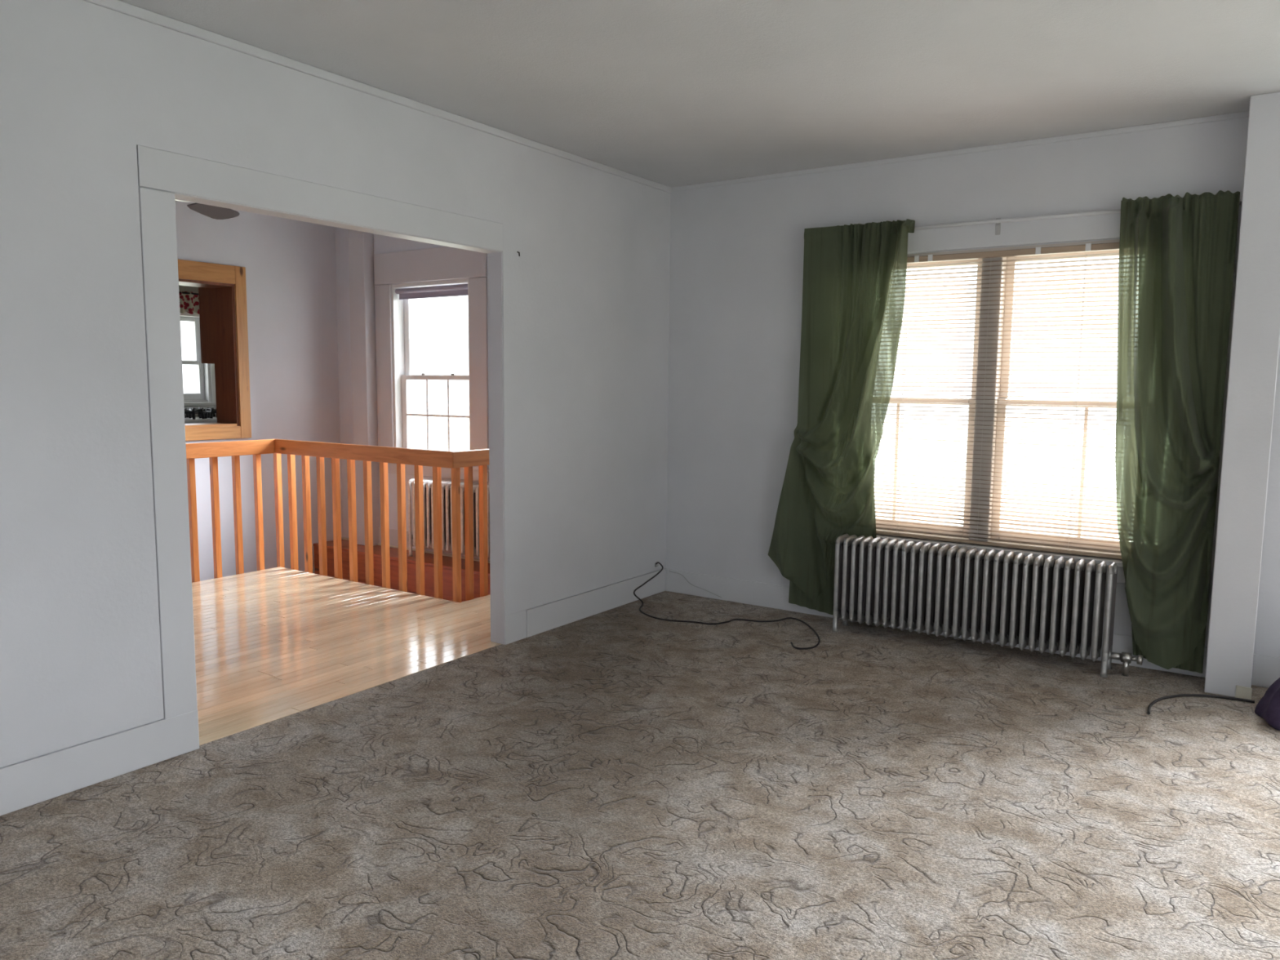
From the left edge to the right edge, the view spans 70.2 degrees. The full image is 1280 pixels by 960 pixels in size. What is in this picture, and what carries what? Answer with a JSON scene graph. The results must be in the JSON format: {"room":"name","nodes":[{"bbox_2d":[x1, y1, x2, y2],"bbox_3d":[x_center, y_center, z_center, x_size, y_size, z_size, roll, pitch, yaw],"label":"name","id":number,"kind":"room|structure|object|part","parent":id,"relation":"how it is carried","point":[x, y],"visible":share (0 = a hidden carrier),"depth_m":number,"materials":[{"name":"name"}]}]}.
{"room":"empty living room","nodes":[
{"label":"empty living room","id":0,"kind":"room"},
{"bbox_2d":[178,284,216,417],"bbox_3d":[-5.383,-0.819,6.517,0.160,2.780,5.160,5,7,34],"label":"wall","id":1,"kind":"structure","parent":0,"point":[184,288],"depth_m":8.22,"materials":[{"name":"beige paint"}]},
{"bbox_2d":[180,311,216,414],"bbox_3d":[-4.267,-1.081,8.122,0.235,1.000,0.970,5,7,34],"label":"window","id":2,"kind":"structure","parent":1,"relation":"in","point":[206,382],"depth_m":8.42,"materials":[{"name":"white paint"}]},
{"bbox_2d":[178,290,199,314],"bbox_3d":[-4.165,-1.566,7.979,0.036,0.202,0.960,5,7,34],"label":"valance","id":3,"kind":"object","parent":2,"relation":"hanging from","point":[188,300],"visible":0.19,"depth_m":8.16,"materials":[{"name":"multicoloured fabric"}]},
{"bbox_3d":[-4.164,-1.652,7.970,0.016,0.016,0.960,5,7,34],"label":"rod","id":4,"kind":"part","parent":3,"relation":"part of","materials":[{"name":"black metal"}]},
{"bbox_3d":[-4.303,-1.254,8.129,0.034,0.434,0.776,5,7,34],"label":"sash","id":5,"kind":"part","parent":2,"relation":"part of","materials":[{"name":"white glass"}]},
{"bbox_3d":[-4.274,-0.893,8.146,0.034,0.358,0.776,5,7,34],"label":"sash","id":6,"kind":"part","parent":2,"relation":"part of","materials":[{"name":"white glass"}]},
{"bbox_3d":[-4.217,-0.675,8.129,0.105,0.028,0.960,5,7,34],"label":"sill","id":7,"kind":"part","parent":2,"relation":"part of","materials":[{"name":"white paint"}]},
{"bbox_3d":[-3.950,-1.112,8.443,0.016,0.820,0.070,5,7,34],"label":"casing","id":8,"kind":"part","parent":2,"relation":"part of","materials":[{"name":"white paint"}]},
{"bbox_2d":[174,200,342,581],"bbox_3d":[-3.945,0.144,5.629,0.260,4.480,5.160,5,7,34],"label":"wall","id":9,"kind":"structure","parent":0,"point":[290,264],"depth_m":6.99,"materials":[{"name":"paint"}]},
{"bbox_2d":[198,287,214,364],"bbox_3d":[-3.104,-1.287,7.160,0.225,0.750,0.640,5,7,34],"label":"upper cabinet","id":10,"kind":"object","parent":9,"relation":"attached to","point":[205,295],"visible":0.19,"depth_m":6.91,"materials":[{"name":"brown wood"}]},
{"bbox_2d":[177,259,251,440],"bbox_3d":[-3.325,-0.906,6.404,0.282,1.255,1.075,5,7,34],"label":"frame","id":11,"kind":"object","parent":9,"relation":"attached to","point":[226,282],"visible":0.44,"depth_m":6.72,"materials":[{"name":"brown wood"}]},
{"bbox_3d":[-3.212,-1.456,6.271,0.019,0.130,0.905,5,7,34],"label":"head casing","id":12,"kind":"part","parent":11,"relation":"part of","materials":[{"name":"brown wood"}]},
{"bbox_3d":[-3.338,-0.381,6.465,0.262,0.018,0.869,5,7,34],"label":"sill","id":13,"kind":"part","parent":11,"relation":"part of","materials":[{"name":"brown wood"}]},
{"bbox_3d":[-3.222,-0.318,6.393,0.019,0.090,0.905,5,7,34],"label":"sill casing","id":14,"kind":"part","parent":11,"relation":"part of","materials":[{"name":"brown wood"}]},
{"bbox_3d":[-2.938,-0.938,6.737,0.020,1.255,0.085,5,7,34],"label":"casing","id":15,"kind":"part","parent":11,"relation":"part of","materials":[{"name":"brown wood"}]},
{"bbox_2d":[0,0,671,768],"bbox_3d":[-1.608,-0.423,3.147,0.101,2.780,6.200,5,7,34],"label":"wall","id":16,"kind":"structure","parent":0,"point":[108,118],"depth_m":3.10,"materials":[{"name":"paint"}]},
{"bbox_2d":[0,709,199,815],"bbox_3d":[-2.454,1.019,1.986,0.013,0.144,3.100,5,7,34],"label":"baseboard","id":17,"kind":"structure","parent":16,"relation":"attached to","point":[29,782],"depth_m":2.97,"materials":[{"name":"paint"}]},
{"bbox_3d":[-1.608,0.004,3.118,0.010,1.936,0.117,5,7,34],"label":"casing","id":18,"kind":"part","parent":16,"relation":"part of","materials":[{"name":"paint"}]},
{"bbox_3d":[-1.147,-1.093,3.668,0.010,0.128,1.722,5,7,34],"label":"casing","id":19,"kind":"part","parent":16,"relation":"part of","materials":[{"name":"paint"}]},
{"bbox_2d":[83,0,671,193],"bbox_3d":[-1.558,-1.507,3.003,0.018,0.033,6.200,5,7,34],"label":"trim","id":20,"kind":"structure","parent":16,"relation":"attached to","point":[118,6],"depth_m":3.56,"materials":[{"name":"paint"}]},
{"bbox_3d":[-0.635,0.749,4.646,0.011,0.148,0.157,5,7,34],"label":"casing","id":21,"kind":"part","parent":16,"relation":"part of","materials":[{"name":"paint"}]},
{"bbox_2d":[526,568,666,637],"bbox_3d":[-0.213,0.689,5.261,0.013,0.144,1.332,5,7,34],"label":"baseboard","id":22,"kind":"structure","parent":16,"relation":"attached to","point":[543,618],"depth_m":5.15,"materials":[{"name":"paint"}]},
{"bbox_2d":[191,539,500,745],"bbox_3d":[-2.820,0.849,4.308,3.172,0.020,5.864,5,7,34],"label":"floor","id":23,"kind":"structure","parent":0,"point":[271,644],"depth_m":4.67,"materials":[{"name":"brown wood"}]},
{"bbox_2d":[407,478,489,559],"bbox_3d":[-1.289,0.312,6.619,1.156,0.585,0.157,5,7,34],"label":"radiator","id":24,"kind":"object","parent":23,"relation":"on","point":[446,515],"visible":0.34,"depth_m":6.64,"materials":[{"name":"metal"}]},
{"bbox_2d":[347,229,379,546],"bbox_3d":[-2.183,-0.863,7.205,0.185,2.780,0.100,5,7,34],"label":"wall column","id":25,"kind":"structure","parent":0,"point":[361,244],"depth_m":7.15,"materials":[{"name":"paint"}]},
{"bbox_2d":[313,546,490,601],"bbox_3d":[-1.675,1.487,6.822,2.340,1.758,0.025,5,7,34],"label":"wall","id":26,"kind":"structure","parent":0,"point":[447,578],"depth_m":6.83,"materials":[{"name":"orange wood"}]},
{"bbox_2d":[119,0,1279,187],"bbox_3d":[0.824,-1.379,1.386,5.960,0.100,6.520,5,7,34],"label":"ceiling","id":27,"kind":"structure","parent":0,"point":[669,93],"depth_m":3.38,"materials":[{"name":"white paint"}]},
{"bbox_2d":[334,117,1279,657],"bbox_3d":[1.207,0.243,5.154,9.320,4.480,0.160,5,7,34],"label":"wall","id":28,"kind":"structure","parent":0,"point":[737,250],"depth_m":5.26,"materials":[{"name":"paint"}]},
{"bbox_2d":[341,527,489,563],"bbox_3d":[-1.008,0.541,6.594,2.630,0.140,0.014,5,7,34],"label":"baseboard","id":29,"kind":"structure","parent":28,"relation":"attached to","point":[393,536],"depth_m":7.21,"materials":[{"name":"paint"}]},
{"bbox_2d":[373,246,488,482],"bbox_3d":[-1.533,-0.875,6.907,1.190,1.700,0.235,5,7,34],"label":"window","id":30,"kind":"structure","parent":28,"relation":"in","point":[444,263],"depth_m":6.92,"materials":[{"name":"white paint"}]},
{"bbox_3d":[-1.997,-0.828,7.131,0.170,1.370,0.016,5,7,34],"label":"casing","id":31,"kind":"part","parent":30,"relation":"part of","materials":[{"name":"paint"}]},
{"bbox_3d":[-1.506,-1.114,6.919,0.796,0.704,0.034,5,7,34],"label":"sash","id":32,"kind":"part","parent":30,"relation":"part of","materials":[{"name":"white paint"}]},
{"bbox_3d":[-1.521,-0.812,6.933,0.840,1.350,0.190,5,7,34],"label":"frame","id":33,"kind":"part","parent":30,"relation":"part of","materials":[{"name":"white paint"}]},
{"bbox_2d":[395,283,467,299],"bbox_3d":[-1.552,-1.408,6.816,0.780,0.082,0.041,5,7,34],"label":"roller shade","id":34,"kind":"object","parent":30,"relation":"attached to","point":[458,290],"visible":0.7,"depth_m":6.81,"materials":[{"name":"grey"}]},
{"bbox_3d":[-1.533,-0.479,6.955,0.796,0.638,0.034,5,7,34],"label":"sash","id":35,"kind":"part","parent":30,"relation":"part of","materials":[{"name":"white paint"}]},
{"bbox_2d":[407,379,469,451],"bbox_3d":[-1.538,-0.490,6.947,0.686,0.542,0.011,5,7,34],"label":"grille","id":36,"kind":"object","parent":30,"relation":"attached to","point":[428,415],"depth_m":6.99,"materials":[{"name":"white paint"}]},
{"bbox_3d":[-1.577,-0.120,6.934,1.180,0.028,0.105,5,7,34],"label":"sill","id":37,"kind":"part","parent":30,"relation":"part of","materials":[{"name":"paint"}]},
{"bbox_3d":[-1.162,-0.760,6.567,0.170,1.370,0.016,5,7,34],"label":"casing","id":38,"kind":"part","parent":30,"relation":"part of","materials":[{"name":"paint"}]},
{"bbox_2d":[670,571,721,597],"bbox_3d":[0.342,0.647,5.668,0.381,0.117,0.006,5,7,35],"label":"cable","id":39,"kind":"object","parent":28,"relation":"attached to","point":[670,571],"visible":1,"depth_m":5.67,"materials":[{"name":"grey plastic"}]},
{"bbox_2d":[665,568,1207,677],"bbox_3d":[1.378,0.735,4.981,2.937,0.142,0.012,5,7,34],"label":"baseboard","id":40,"kind":"structure","parent":28,"relation":"attached to","point":[736,590],"depth_m":5.43,"materials":[{"name":"paint"}]},
{"bbox_2d":[671,111,1248,191],"bbox_3d":[1.405,-1.668,4.724,2.929,0.025,0.007,5,7,34],"label":"trim","id":41,"kind":"structure","parent":28,"relation":"attached to","point":[1242,114],"depth_m":4.51,"materials":[{"name":"paint"}]},
{"bbox_2d":[875,213,1125,583],"bbox_3d":[1.788,-0.425,4.680,1.990,1.740,0.235,5,7,34],"label":"window","id":42,"kind":"structure","parent":28,"relation":"in","point":[1106,226],"depth_m":4.61,"materials":[{"name":"beige paint"}]},
{"bbox_2d":[892,404,900,519],"bbox_3d":[1.400,-0.098,4.976,0.016,0.635,0.010,5,7,34],"label":"grille","id":43,"kind":"object","parent":42,"relation":"attached to","point":[897,408],"depth_m":4.97,"materials":[{"name":"beige paint"}]},
{"bbox_3d":[1.404,-0.087,4.984,0.828,0.731,0.034,5,7,34],"label":"sash","id":44,"kind":"part","parent":42,"relation":"part of","materials":[{"name":"beige paint"}]},
{"bbox_3d":[1.432,-0.796,4.940,0.828,0.761,0.034,5,7,34],"label":"sash","id":45,"kind":"part","parent":42,"relation":"part of","materials":[{"name":"white glass"}]},
{"bbox_2d":[874,242,1121,559],"bbox_3d":[1.754,-0.406,4.623,1.740,1.484,0.042,5,7,34],"label":"mini blind","id":46,"kind":"object","parent":42,"relation":"attached to","point":[1112,246],"visible":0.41,"depth_m":4.56,"materials":[{"name":"beige plastic"}]},
{"bbox_3d":[1.746,0.324,4.700,1.740,0.016,0.026,5,7,34],"label":"rail","id":47,"kind":"part","parent":46,"relation":"part of","materials":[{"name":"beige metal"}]},
{"bbox_3d":[1.762,-1.125,4.548,1.740,0.030,0.038,5,7,34],"label":"head rail","id":48,"kind":"part","parent":46,"relation":"part of","materials":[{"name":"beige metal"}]},
{"bbox_3d":[1.744,0.350,4.709,1.980,0.028,0.105,5,7,34],"label":"sill","id":49,"kind":"part","parent":42,"relation":"part of","materials":[{"name":"paint"}]},
{"bbox_3d":[2.171,-0.024,4.466,0.828,0.731,0.034,5,7,34],"label":"sash","id":50,"kind":"part","parent":42,"relation":"part of","materials":[{"name":"white glass"}]},
{"bbox_3d":[2.199,-0.733,4.421,0.828,0.761,0.034,5,7,34],"label":"sash","id":51,"kind":"part","parent":42,"relation":"part of","materials":[{"name":"beige paint"}]},
{"bbox_2d":[1076,407,1088,537],"bbox_3d":[2.167,-0.035,4.458,0.016,0.635,0.010,5,7,34],"label":"grille","id":52,"kind":"object","parent":42,"relation":"attached to","point":[1084,448],"depth_m":4.45,"materials":[{"name":"beige paint"}]},
{"bbox_2d":[802,199,1241,239],"bbox_3d":[1.753,-1.251,4.502,2.037,0.080,0.050,5,7,34],"label":"curtain rod","id":53,"kind":"object","parent":28,"relation":"attached to","point":[997,228],"visible":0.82,"depth_m":4.44,"materials":[{"name":"paint"}]},
{"bbox_2d":[768,218,915,626],"bbox_3d":[1.053,-0.289,4.957,0.773,2.154,0.151,5,7,34],"label":"curtain","id":54,"kind":"object","parent":53,"relation":"hanging from","point":[854,285],"visible":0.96,"depth_m":4.95,"materials":[{"name":"green fabric"}]},
{"bbox_3d":[1.114,-0.286,4.993,0.598,2.140,0.014,5,7,34],"label":"panel","id":55,"kind":"part","parent":54,"relation":"part of","materials":[{"name":"green fabric"}]},
{"bbox_2d":[1115,190,1239,673],"bbox_3d":[2.338,-0.197,4.084,0.450,2.138,0.146,5,7,34],"label":"curtain","id":56,"kind":"object","parent":53,"relation":"hanging from","point":[1177,253],"visible":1,"depth_m":4.08,"materials":[{"name":"green fabric"}]},
{"bbox_3d":[2.402,-0.185,4.121,0.377,2.108,0.014,5,7,34],"label":"panel","id":57,"kind":"part","parent":56,"relation":"part of","materials":[{"name":"green fabric"}]},
{"bbox_2d":[1251,653,1279,688],"bbox_3d":[3.803,0.933,3.342,2.590,0.142,0.012,5,7,34],"label":"baseboard","id":58,"kind":"structure","parent":28,"relation":"attached to","point":[1265,668],"depth_m":4.04,"materials":[{"name":"paint"}]},
{"bbox_2d":[1204,91,1279,697],"bbox_3d":[2.606,-0.323,3.890,0.166,2.500,0.250,5,7,34],"label":"wall","id":59,"kind":"structure","parent":0,"point":[1255,331],"depth_m":3.79,"materials":[{"name":"paint"}]},
{"bbox_2d":[1235,685,1252,699],"bbox_3d":[2.571,0.907,3.882,0.057,0.055,0.006,5,7,34],"label":"trim","id":60,"kind":"structure","parent":59,"relation":"attached to","point":[1242,692],"depth_m":3.88,"materials":[{"name":"beige paint"}]},
{"bbox_3d":[-3.373,-2.081,4.953,5.060,0.100,5.260,5,7,34],"label":"ceiling","id":61,"kind":"structure","parent":0,"visible":0},
{"bbox_2d":[174,199,239,219],"bbox_3d":[-2.366,-1.704,4.639,0.989,0.565,0.963,5,7,34],"label":"ceiling fan","id":62,"kind":"object","parent":61,"relation":"hanging from","point":[212,211],"visible":0.12,"depth_m":5.00,"materials":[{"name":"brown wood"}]},
{"bbox_3d":[-2.338,-1.478,5.001,0.144,0.039,0.405,1,6,1],"label":"blade","id":63,"kind":"part","parent":62,"relation":"part of","materials":[{"name":"grey wood"}]},
{"bbox_3d":[0.788,1.231,1.576,5.880,0.108,6.360,5,7,34],"label":"floor","id":64,"kind":"structure","parent":0,"visible":0},
{"bbox_2d":[0,591,1279,959],"bbox_3d":[0.764,1.159,1.683,5.728,0.012,6.200,5,7,34],"label":"carpet","id":65,"kind":"object","parent":64,"relation":"on","point":[623,782],"visible":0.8,"depth_m":2.78,"materials":[{"name":"beige carpet"}]},
{"bbox_2d":[633,561,820,649],"bbox_3d":[0.477,0.677,5.112,1.319,0.210,0.511,5,8,39],"label":"cable","id":66,"kind":"object","parent":65,"relation":"on","point":[660,563],"visible":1,"depth_m":5.07,"materials":[{"name":"grey rubber"}]},
{"bbox_2d":[831,533,1142,677],"bbox_3d":[1.681,0.598,4.531,1.462,0.515,0.178,5,7,34],"label":"radiator","id":67,"kind":"object","parent":65,"relation":"on","point":[1014,599],"visible":1,"depth_m":4.47,"materials":[{"name":"metal"}]},
{"bbox_3d":[2.265,0.818,4.153,0.045,0.042,0.044,5,7,34],"label":"valve handle","id":68,"kind":"part","parent":67,"relation":"part of","materials":[{"name":"metal"}]},
{"bbox_2d":[1146,693,1254,714],"bbox_3d":[2.304,0.932,3.831,0.555,0.011,0.151,-1,6,-15],"label":"power cord","id":69,"kind":"object","parent":65,"relation":"on","point":[1156,700],"visible":1,"depth_m":3.88,"materials":[{"name":"grey rubber"}]},
{"bbox_2d":[1254,677,1279,730],"bbox_3d":[2.697,0.845,3.574,0.460,0.242,0.450,5,7,34],"label":"fabric bundle","id":70,"kind":"object","parent":65,"relation":"on","point":[1268,708],"visible":1,"depth_m":3.61,"materials":[{"name":"purple fabric"}]},
{"bbox_3d":[-2.329,0.912,4.504,2.572,0.142,5.000,5,7,34],"label":"floor","id":71,"kind":"structure","parent":0,"visible":0},
{"bbox_2d":[186,439,488,602],"bbox_3d":[-2.307,0.371,5.224,1.811,1.065,3.100,5,7,34],"label":"stair railing","id":72,"kind":"object","parent":71,"relation":"on","point":[419,458],"visible":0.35,"depth_m":5.89,"materials":[{"name":"orange wood"}]},
{"bbox_3d":[-3.200,-0.138,5.358,0.036,0.097,2.398,5,7,34],"label":"rail","id":73,"kind":"part","parent":72,"relation":"part of","materials":[{"name":"orange wood"}]},
{"bbox_3d":[-1.817,-0.177,5.846,1.767,0.097,0.036,5,7,34],"label":"rail","id":74,"kind":"part","parent":72,"relation":"part of","materials":[{"name":"orange wood"}]},
{"bbox_3d":[-0.903,-0.148,5.650,0.036,0.097,0.734,5,7,34],"label":"rail","id":75,"kind":"part","parent":72,"relation":"part of","materials":[{"name":"orange wood"}]},
{"bbox_3d":[-4.760,0.665,6.240,1.700,0.100,5.160,5,7,34],"label":"floor","id":76,"kind":"structure","parent":0,"visible":0},
{"bbox_2d":[184,407,217,423],"bbox_3d":[-3.944,-0.092,7.928,0.700,1.061,0.980,5,7,34],"label":"range","id":77,"kind":"object","parent":76,"relation":"on","point":[210,416],"visible":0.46,"depth_m":7.83,"materials":[{"name":"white metal"}]},
{"label":"outside","id":78,"kind":"structure","parent":0,"visible":0},
{"bbox_2d":[411,411,1119,539],"bbox_3d":[0.158,1.427,5.893,80.000,0.050,80.000,5,7,34],"label":"ground","id":79,"kind":"structure","parent":78,"point":[438,426],"depth_m":22.18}
]}

